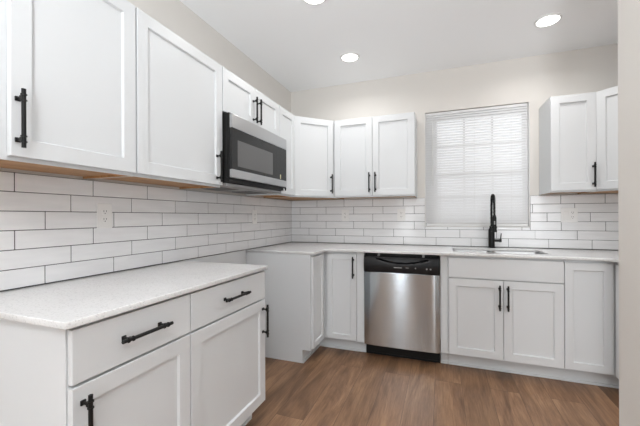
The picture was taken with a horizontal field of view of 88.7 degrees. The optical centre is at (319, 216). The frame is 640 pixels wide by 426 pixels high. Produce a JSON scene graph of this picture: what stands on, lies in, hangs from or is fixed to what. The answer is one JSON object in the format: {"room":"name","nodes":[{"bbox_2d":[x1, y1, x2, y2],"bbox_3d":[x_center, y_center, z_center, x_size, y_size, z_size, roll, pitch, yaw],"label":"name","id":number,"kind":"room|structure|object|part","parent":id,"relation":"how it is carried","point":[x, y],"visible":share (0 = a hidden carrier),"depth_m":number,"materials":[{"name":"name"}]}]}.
{"room":"kitchen","nodes":[
{"label":"kitchen","id":0,"kind":"room"},
{"bbox_2d":[0,0,290,289],"bbox_3d":[-1.518,-0.106,0.744,0.150,2.625,6.750,0,0,20],"label":"wall","id":1,"kind":"structure","parent":0,"point":[174,15],"depth_m":2.40,"materials":[{"name":"white paint"}]},
{"bbox_2d":[0,0,135,178],"bbox_3d":[-1.040,-0.562,1.283,0.373,0.762,0.492,0,0,20],"label":"upper cabinet","id":2,"kind":"object","parent":1,"relation":"attached to","point":[68,67],"visible":1,"depth_m":1.22,"materials":[{"name":"white paint"}]},
{"bbox_3d":[-0.951,-0.312,1.043,0.043,0.187,0.018,0,0,20],"label":"handle","id":3,"kind":"part","parent":2,"relation":"part of","materials":[{"name":"black metal"}]},
{"bbox_2d":[0,171,291,291],"bbox_3d":[-0.950,0.056,2.048,0.009,0.468,3.590,0,0,20],"label":"backsplash","id":4,"kind":"structure","parent":1,"relation":"attached to","point":[49,232],"depth_m":1.69,"materials":[{"name":"white tile"}]},
{"bbox_2d":[97,203,111,227],"bbox_3d":[-1.087,-0.004,1.653,0.007,0.124,0.078,0,0,20],"label":"wall outlet","id":5,"kind":"object","parent":4,"relation":"attached to","point":[104,211],"visible":1,"depth_m":1.65,"materials":[{"name":"white plastic"}]},
{"bbox_2d":[102,209,107,214],"bbox_3d":[-1.086,-0.023,1.653,0.003,0.034,0.034,0,0,20],"label":"socket","id":6,"kind":"object","parent":5,"relation":"attached to","point":[104,211],"depth_m":1.65,"materials":[{"name":"grey plastic"}]},
{"bbox_2d":[102,217,107,222],"bbox_3d":[-1.085,0.016,1.653,0.003,0.034,0.034,0,0,20],"label":"socket","id":7,"kind":"object","parent":5,"relation":"attached to","point":[104,219],"depth_m":1.65,"materials":[{"name":"grey plastic"}]},
{"bbox_2d":[252,210,256,223],"bbox_3d":[-0.595,0.004,2.982,0.007,0.124,0.078,0,0,20],"label":"wall outlet","id":8,"kind":"object","parent":4,"relation":"attached to","point":[254,212],"visible":1,"depth_m":2.98,"materials":[{"name":"white plastic"}]},
{"bbox_2d":[90,7,222,188],"bbox_3d":[-0.847,-0.563,1.803,0.373,0.762,0.612,0,0,20],"label":"upper cabinet","id":9,"kind":"object","parent":1,"relation":"attached to","point":[179,86],"visible":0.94,"depth_m":1.69,"materials":[{"name":"white paint"}]},
{"bbox_3d":[-0.722,-0.567,1.755,0.020,0.744,0.608,0,0,20],"label":"door","id":10,"kind":"part","parent":9,"relation":"part of","materials":[{"name":"white paint"}]},
{"bbox_3d":[-0.605,-0.302,1.977,0.043,0.187,0.018,0,0,20],"label":"handle","id":11,"kind":"part","parent":9,"relation":"part of","materials":[{"name":"black metal"}]},
{"bbox_2d":[185,250,245,263],"bbox_3d":[-0.776,0.748,2.515,0.006,0.911,0.744,0,0,20],"label":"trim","id":12,"kind":"structure","parent":1,"relation":"attached to","point":[239,257],"depth_m":2.61,"materials":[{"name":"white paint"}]},
{"bbox_2d":[222,66,278,135],"bbox_3d":[-0.609,-0.801,2.447,0.373,0.286,0.759,0,0,20],"label":"upper cabinet","id":13,"kind":"object","parent":1,"relation":"attached to","point":[239,98],"visible":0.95,"depth_m":2.32,"materials":[{"name":"white paint"}]},
{"bbox_3d":[-0.549,-0.801,2.223,0.020,0.278,0.376,0,0,20],"label":"door","id":14,"kind":"part","parent":13,"relation":"part of","materials":[{"name":"white paint"}]},
{"bbox_2d":[196,112,286,193],"bbox_3d":[-0.592,-0.423,2.442,0.389,0.462,0.756,0,0,20],"label":"microwave","id":15,"kind":"object","parent":13,"relation":"attached to","point":[254,157],"visible":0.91,"depth_m":2.24,"materials":[{"name":"silver metal"}]},
{"bbox_3d":[-0.606,-0.203,2.447,0.320,0.016,0.752,0,0,20],"label":"plate","id":16,"kind":"part","parent":15,"relation":"part of","materials":[{"name":"grey metal"}]},
{"bbox_3d":[-0.442,-0.433,2.387,0.026,0.432,0.756,0,0,20],"label":"door frame","id":17,"kind":"part","parent":15,"relation":"part of","materials":[{"name":"silver metal"}]},
{"bbox_3d":[-0.420,-0.597,2.378,0.022,0.086,0.756,0,0,20],"label":"trim","id":18,"kind":"part","parent":15,"relation":"part of","materials":[{"name":"silver metal"}]},
{"bbox_3d":[-0.420,-0.425,2.379,0.020,0.257,0.756,0,0,20],"label":"glass","id":19,"kind":"part","parent":15,"relation":"part of","materials":[{"name":"grey glass"}]},
{"bbox_3d":[-0.419,-0.270,2.378,0.022,0.052,0.756,0,0,20],"label":"trim","id":20,"kind":"part","parent":15,"relation":"part of","materials":[{"name":"silver metal"}]},
{"bbox_3d":[-0.464,-0.769,2.363,0.043,0.187,0.018,0,0,20],"label":"handle","id":21,"kind":"part","parent":13,"relation":"part of","materials":[{"name":"black metal"}]},
{"bbox_3d":[-0.444,-0.769,2.416,0.043,0.187,0.018,0,0,20],"label":"handle","id":22,"kind":"part","parent":13,"relation":"part of","materials":[{"name":"black metal"}]},
{"bbox_3d":[-0.418,-0.801,2.578,0.020,0.278,0.376,0,0,20],"label":"door","id":23,"kind":"part","parent":13,"relation":"part of","materials":[{"name":"white paint"}]},
{"bbox_2d":[246,105,294,197],"bbox_3d":[-0.421,-0.564,2.954,0.373,0.762,0.318,0,0,20],"label":"upper cabinet","id":24,"kind":"object","parent":1,"relation":"attached to","point":[286,119],"visible":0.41,"depth_m":2.94,"materials":[{"name":"white paint"}]},
{"bbox_3d":[-0.295,-0.569,2.909,0.020,0.744,0.310,0,0,20],"label":"door","id":25,"kind":"part","parent":24,"relation":"part of","materials":[{"name":"white paint"}]},
{"bbox_2d":[180,0,617,91],"bbox_3d":[0.963,-1.477,-0.245,5.500,0.100,6.920,0,0,20],"label":"ceiling","id":26,"kind":"structure","parent":0,"point":[300,44],"depth_m":2.54,"materials":[{"name":"white paint"}]},
{"bbox_2d":[303,0,325,4],"bbox_3d":[-0.036,-1.418,2.108,0.172,0.011,0.172,0,0,20],"label":"recessed light","id":27,"kind":"object","parent":26,"relation":"in","point":[311,2],"visible":1,"depth_m":2.15,"materials":[{"name":"white paint"}]},
{"bbox_2d":[340,52,359,61],"bbox_3d":[0.267,-1.419,2.920,0.172,0.011,0.172,0,0,20],"label":"recessed light","id":28,"kind":"object","parent":26,"relation":"in","point":[349,56],"visible":1,"depth_m":2.92,"materials":[{"name":"white paint"}]},
{"bbox_2d":[534,13,562,27],"bbox_3d":[1.656,-1.424,2.379,0.172,0.011,0.172,0,0,20],"label":"recessed light","id":29,"kind":"object","parent":26,"relation":"in","point":[550,19],"visible":1,"depth_m":2.37,"materials":[{"name":"white paint"}]},
{"bbox_2d":[245,340,618,425],"bbox_3d":[0.973,1.248,-0.245,5.500,0.100,6.920,0,0,20],"label":"floor","id":30,"kind":"structure","parent":0,"point":[333,386],"depth_m":2.18,"materials":[{"name":"brown wood"}]},
{"bbox_2d":[0,294,189,425],"bbox_3d":[-0.888,0.758,1.239,0.663,0.892,0.468,0,0,20],"label":"base cabinet","id":31,"kind":"object","parent":30,"relation":"on","point":[132,367],"visible":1,"depth_m":1.03,"materials":[{"name":"white paint"}]},
{"bbox_3d":[-0.668,0.604,0.941,0.043,0.187,0.018,0,0,20],"label":"handle","id":32,"kind":"part","parent":31,"relation":"part of","materials":[{"name":"black metal"}]},
{"bbox_3d":[-0.627,0.400,1.143,0.020,0.157,0.462,0,0,20],"label":"drawer","id":33,"kind":"part","parent":31,"relation":"part of","materials":[{"name":"white paint"}]},
{"bbox_3d":[-0.626,0.785,1.143,0.020,0.594,0.462,0,0,20],"label":"door","id":34,"kind":"part","parent":31,"relation":"part of","materials":[{"name":"white paint"}]},
{"bbox_3d":[-0.598,0.397,1.132,0.043,0.018,0.203,0,0,20],"label":"handle","id":35,"kind":"part","parent":31,"relation":"part of","materials":[{"name":"black metal"}]},
{"bbox_2d":[186,271,268,425],"bbox_3d":[-0.700,0.758,1.748,0.663,0.892,0.613,0,0,20],"label":"base cabinet","id":36,"kind":"object","parent":30,"relation":"on","point":[227,333],"visible":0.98,"depth_m":1.60,"materials":[{"name":"white paint"}]},
{"bbox_2d":[0,261,267,329],"bbox_3d":[-0.803,0.300,1.528,0.644,0.020,1.115,0,0,20],"label":"countertop","id":37,"kind":"structure","parent":36,"relation":"on","point":[64,305],"depth_m":1.27,"materials":[{"name":"white stone"}]},
{"bbox_3d":[-0.440,0.400,1.650,0.020,0.157,0.609,0,0,20],"label":"drawer","id":38,"kind":"part","parent":36,"relation":"part of","materials":[{"name":"white paint"}]},
{"bbox_3d":[-0.413,0.396,1.631,0.043,0.018,0.203,0,0,20],"label":"handle","id":39,"kind":"part","parent":36,"relation":"part of","materials":[{"name":"black metal"}]},
{"bbox_3d":[-0.314,0.603,1.896,0.043,0.187,0.018,0,0,20],"label":"handle","id":40,"kind":"part","parent":36,"relation":"part of","materials":[{"name":"black metal"}]},
{"bbox_2d":[246,251,358,362],"bbox_3d":[-0.057,0.755,3.147,0.914,0.892,0.928,0,0,20],"label":"base cabinet","id":41,"kind":"object","parent":30,"relation":"on","point":[311,300],"visible":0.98,"depth_m":2.78,"materials":[{"name":"white paint"}]},
{"bbox_3d":[-0.017,0.706,2.796,0.020,0.752,0.262,0,0,20],"label":"door","id":42,"kind":"part","parent":41,"relation":"part of","materials":[{"name":"white paint"}]},
{"bbox_3d":[0.191,0.705,2.892,0.264,0.752,0.020,0,0,20],"label":"door","id":43,"kind":"part","parent":41,"relation":"part of","materials":[{"name":"white paint"}]},
{"bbox_2d":[357,252,366,351],"bbox_3d":[0.368,0.754,2.883,0.065,0.892,0.084,0,0,20],"label":"strip","id":44,"kind":"object","parent":30,"relation":"on","point":[360,255],"visible":0.94,"depth_m":2.84,"materials":[{"name":"white paint"}]},
{"bbox_2d":[364,253,439,362],"bbox_3d":[0.768,0.752,2.979,0.611,0.891,0.614,0,0,20],"label":"dishwasher","id":45,"kind":"object","parent":30,"relation":"on","point":[402,291],"visible":1,"depth_m":2.70,"materials":[{"name":"silver metal"}]},
{"bbox_3d":[0.669,0.398,2.716,0.611,0.133,0.050,0,0,20],"label":"control panel","id":46,"kind":"part","parent":45,"relation":"part of","materials":[{"name":"black plastic"}]},
{"bbox_2d":[365,253,439,257],"bbox_3d":[0.777,0.706,3.004,0.607,0.786,0.560,0,0,20],"label":"dishwasher top edge","id":47,"kind":"object","parent":45,"relation":"in","point":[375,254],"depth_m":2.73,"materials":[{"name":"black plastic"}]},
{"bbox_3d":[0.769,1.149,2.978,0.609,0.098,0.436,0,0,20],"label":"kick plate","id":48,"kind":"part","parent":45,"relation":"part of","materials":[{"name":"black plastic"}]},
{"bbox_2d":[440,255,447,363],"bbox_3d":[1.005,0.752,2.647,0.055,0.892,0.084,0,0,20],"label":"strip","id":49,"kind":"object","parent":30,"relation":"on","point":[443,258],"visible":0.98,"depth_m":2.61,"materials":[{"name":"white paint"}]},
{"bbox_2d":[448,250,563,379],"bbox_3d":[1.469,0.750,2.714,0.766,0.892,0.663,0,0,20],"label":"base cabinet","id":50,"kind":"object","parent":30,"relation":"on","point":[505,314],"visible":0.99,"depth_m":2.44,"materials":[{"name":"white paint"}]},
{"bbox_3d":[1.195,0.779,2.518,0.379,0.596,0.020,0,0,20],"label":"door","id":51,"kind":"part","parent":50,"relation":"part of","materials":[{"name":"white paint"}]},
{"bbox_3d":[1.336,0.605,2.432,0.018,0.187,0.043,0,0,20],"label":"handle","id":52,"kind":"part","parent":50,"relation":"part of","materials":[{"name":"black metal"}]},
{"bbox_3d":[1.387,0.604,2.413,0.018,0.187,0.043,0,0,20],"label":"handle","id":53,"kind":"part","parent":50,"relation":"part of","materials":[{"name":"black metal"}]},
{"bbox_3d":[1.552,0.778,2.386,0.377,0.596,0.020,0,0,20],"label":"door","id":54,"kind":"part","parent":50,"relation":"part of","materials":[{"name":"white paint"}]},
{"bbox_2d":[560,260,618,388],"bbox_3d":[2.210,0.747,2.307,0.905,0.892,0.928,0,0,20],"label":"base cabinet","id":55,"kind":"object","parent":30,"relation":"on","point":[591,288],"visible":0.57,"depth_m":2.27,"materials":[{"name":"white paint"}]},
{"bbox_2d":[246,242,618,262],"bbox_3d":[1.072,0.294,2.726,3.329,0.020,0.934,0,0,20],"label":"countertop","id":56,"kind":"structure","parent":55,"relation":"on","point":[309,248],"depth_m":2.78,"materials":[{"name":"white stone"}]},
{"bbox_2d":[488,194,501,247],"bbox_3d":[1.550,0.041,2.882,0.114,0.481,0.224,0,0,20],"label":"kitchen faucet","id":57,"kind":"object","parent":56,"relation":"on","point":[492,229],"visible":1,"depth_m":2.94,"materials":[{"name":"black metal"}]},
{"bbox_2d":[453,250,539,253],"bbox_3d":[1.467,0.395,2.722,0.664,0.182,0.362,0,0,20],"label":"sink","id":58,"kind":"object","parent":56,"relation":"in","point":[453,250],"visible":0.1,"depth_m":2.87,"materials":[{"name":"silver metal"}]},
{"bbox_3d":[1.296,0.396,2.785,0.300,0.182,0.362,0,0,20],"label":"bowl","id":59,"kind":"part","parent":58,"relation":"part of","materials":[{"name":"silver metal"}]},
{"bbox_3d":[1.619,0.394,2.665,0.340,0.182,0.362,0,0,20],"label":"bowl","id":60,"kind":"part","parent":58,"relation":"part of","materials":[{"name":"silver metal"}]},
{"bbox_3d":[1.946,0.698,2.069,0.020,0.752,0.262,0,0,20],"label":"door","id":61,"kind":"part","parent":55,"relation":"part of","materials":[{"name":"white paint"}]},
{"bbox_2d":[291,44,617,339],"bbox_3d":[1.259,-0.116,3.235,3.330,2.625,0.150,0,0,20],"label":"wall","id":62,"kind":"structure","parent":0,"point":[533,79],"depth_m":3.09,"materials":[{"name":"white paint"}]},
{"bbox_2d":[272,116,336,200],"bbox_3d":[-0.142,-0.565,3.345,0.626,0.762,0.613,0,0,20],"label":"upper cabinet","id":63,"kind":"object","parent":62,"relation":"attached to","point":[314,138],"visible":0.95,"depth_m":3.15,"materials":[{"name":"white paint"}]},
{"bbox_3d":[-0.054,-0.569,3.143,0.400,0.744,0.020,0,0,-25],"label":"door","id":64,"kind":"part","parent":63,"relation":"part of","materials":[{"name":"white paint"}]},
{"bbox_2d":[334,112,416,198],"bbox_3d":[0.541,-0.568,3.219,0.774,0.762,0.373,0,0,20],"label":"upper cabinet","id":65,"kind":"object","parent":62,"relation":"attached to","point":[375,156],"visible":1,"depth_m":3.08,"materials":[{"name":"white paint"}]},
{"bbox_3d":[0.320,-0.571,3.158,0.370,0.744,0.020,0,0,20],"label":"door","id":66,"kind":"part","parent":65,"relation":"part of","materials":[{"name":"white paint"}]},
{"bbox_3d":[0.514,-0.323,3.053,0.018,0.187,0.043,0,0,20],"label":"handle","id":67,"kind":"part","parent":65,"relation":"part of","materials":[{"name":"black metal"}]},
{"bbox_3d":[0.676,-0.572,3.026,0.382,0.744,0.020,0,0,20],"label":"door","id":68,"kind":"part","parent":65,"relation":"part of","materials":[{"name":"white paint"}]},
{"bbox_2d":[292,194,618,249],"bbox_3d":[1.232,0.048,3.160,3.326,0.468,0.009,0,0,20],"label":"backsplash","id":69,"kind":"structure","parent":62,"relation":"attached to","point":[371,221],"depth_m":3.17,"materials":[{"name":"white tile"}]},
{"bbox_2d":[342,210,348,220],"bbox_3d":[0.271,-0.013,3.507,0.078,0.124,0.007,0,0,20],"label":"wall outlet","id":70,"kind":"object","parent":69,"relation":"attached to","point":[345,213],"visible":1,"depth_m":3.50,"materials":[{"name":"white plastic"}]},
{"bbox_2d":[397,209,404,220],"bbox_3d":[0.820,-0.017,3.304,0.078,0.124,0.007,0,0,20],"label":"wall outlet","id":71,"kind":"object","parent":69,"relation":"attached to","point":[400,212],"visible":1,"depth_m":3.30,"materials":[{"name":"white plastic"}]},
{"bbox_2d":[561,208,577,221],"bbox_3d":[2.143,-0.013,2.813,0.120,0.124,0.008,0,0,20],"label":"switch plate","id":72,"kind":"object","parent":69,"relation":"attached to","point":[567,214],"visible":1,"depth_m":2.81,"materials":[{"name":"white plastic"}]},
{"bbox_2d":[425,102,529,226],"bbox_3d":[1.480,-0.465,3.146,0.892,1.122,0.133,0,0,20],"label":"window","id":73,"kind":"structure","parent":62,"relation":"in","point":[527,108],"depth_m":3.08,"materials":[{"name":"white paint"}]},
{"bbox_2d":[426,103,527,225],"bbox_3d":[1.460,-0.466,3.098,0.872,1.108,0.046,0,0,20],"label":"window blind","id":74,"kind":"object","parent":73,"relation":"attached to","point":[437,212],"visible":1,"depth_m":3.09,"materials":[{"name":"white plastic"}]},
{"bbox_3d":[1.121,-0.699,3.205,0.002,0.592,0.002,0,0,20],"label":"pull cord","id":75,"kind":"part","parent":74,"relation":"part of","materials":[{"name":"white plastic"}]},
{"bbox_3d":[1.456,-0.465,3.087,0.002,1.062,0.002,0,0,20],"label":"ladder cord","id":76,"kind":"part","parent":74,"relation":"part of","materials":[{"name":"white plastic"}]},
{"bbox_3d":[1.464,0.076,3.101,0.870,0.020,0.025,0,0,20],"label":"rail","id":77,"kind":"part","parent":74,"relation":"part of","materials":[{"name":"white plastic"}]},
{"bbox_3d":[1.742,-0.466,2.981,0.002,1.062,0.002,0,0,20],"label":"ladder cord","id":78,"kind":"part","parent":74,"relation":"part of","materials":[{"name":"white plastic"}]},
{"bbox_3d":[1.525,-0.687,3.163,0.793,0.585,0.021,0,0,20],"label":"sash","id":79,"kind":"part","parent":73,"relation":"part of","materials":[{"name":"white paint"}]},
{"bbox_3d":[1.517,-0.193,3.137,0.793,0.483,0.021,0,0,20],"label":"sash","id":80,"kind":"part","parent":73,"relation":"part of","materials":[{"name":"white paint"}]},
{"bbox_2d":[539,92,596,194],"bbox_3d":[2.015,-0.573,2.673,0.297,0.762,0.373,0,0,20],"label":"upper cabinet","id":81,"kind":"object","parent":62,"relation":"attached to","point":[567,123],"visible":1,"depth_m":2.56,"materials":[{"name":"white paint"}]},
{"bbox_3d":[2.075,-0.318,2.475,0.018,0.187,0.043,0,0,20],"label":"handle","id":82,"kind":"part","parent":81,"relation":"part of","materials":[{"name":"black metal"}]},
{"bbox_2d":[584,86,617,193],"bbox_3d":[2.396,-0.574,2.399,0.613,0.762,0.626,0,0,20],"label":"upper cabinet","id":83,"kind":"object","parent":62,"relation":"attached to","point":[606,99],"visible":0.5,"depth_m":2.44,"materials":[{"name":"white paint"}]},
{"bbox_3d":[2.193,-0.578,2.311,0.020,0.744,0.400,0,0,-25],"label":"door","id":84,"kind":"part","parent":83,"relation":"part of","materials":[{"name":"white paint"}]},
{"bbox_2d":[618,0,639,425],"bbox_3d":[0.886,-0.114,0.601,0.115,2.625,1.050,0,0,20],"label":"wall partition","id":85,"kind":"structure","parent":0,"point":[628,10],"depth_m":1.05,"materials":[{"name":"white paint"}]}
]}

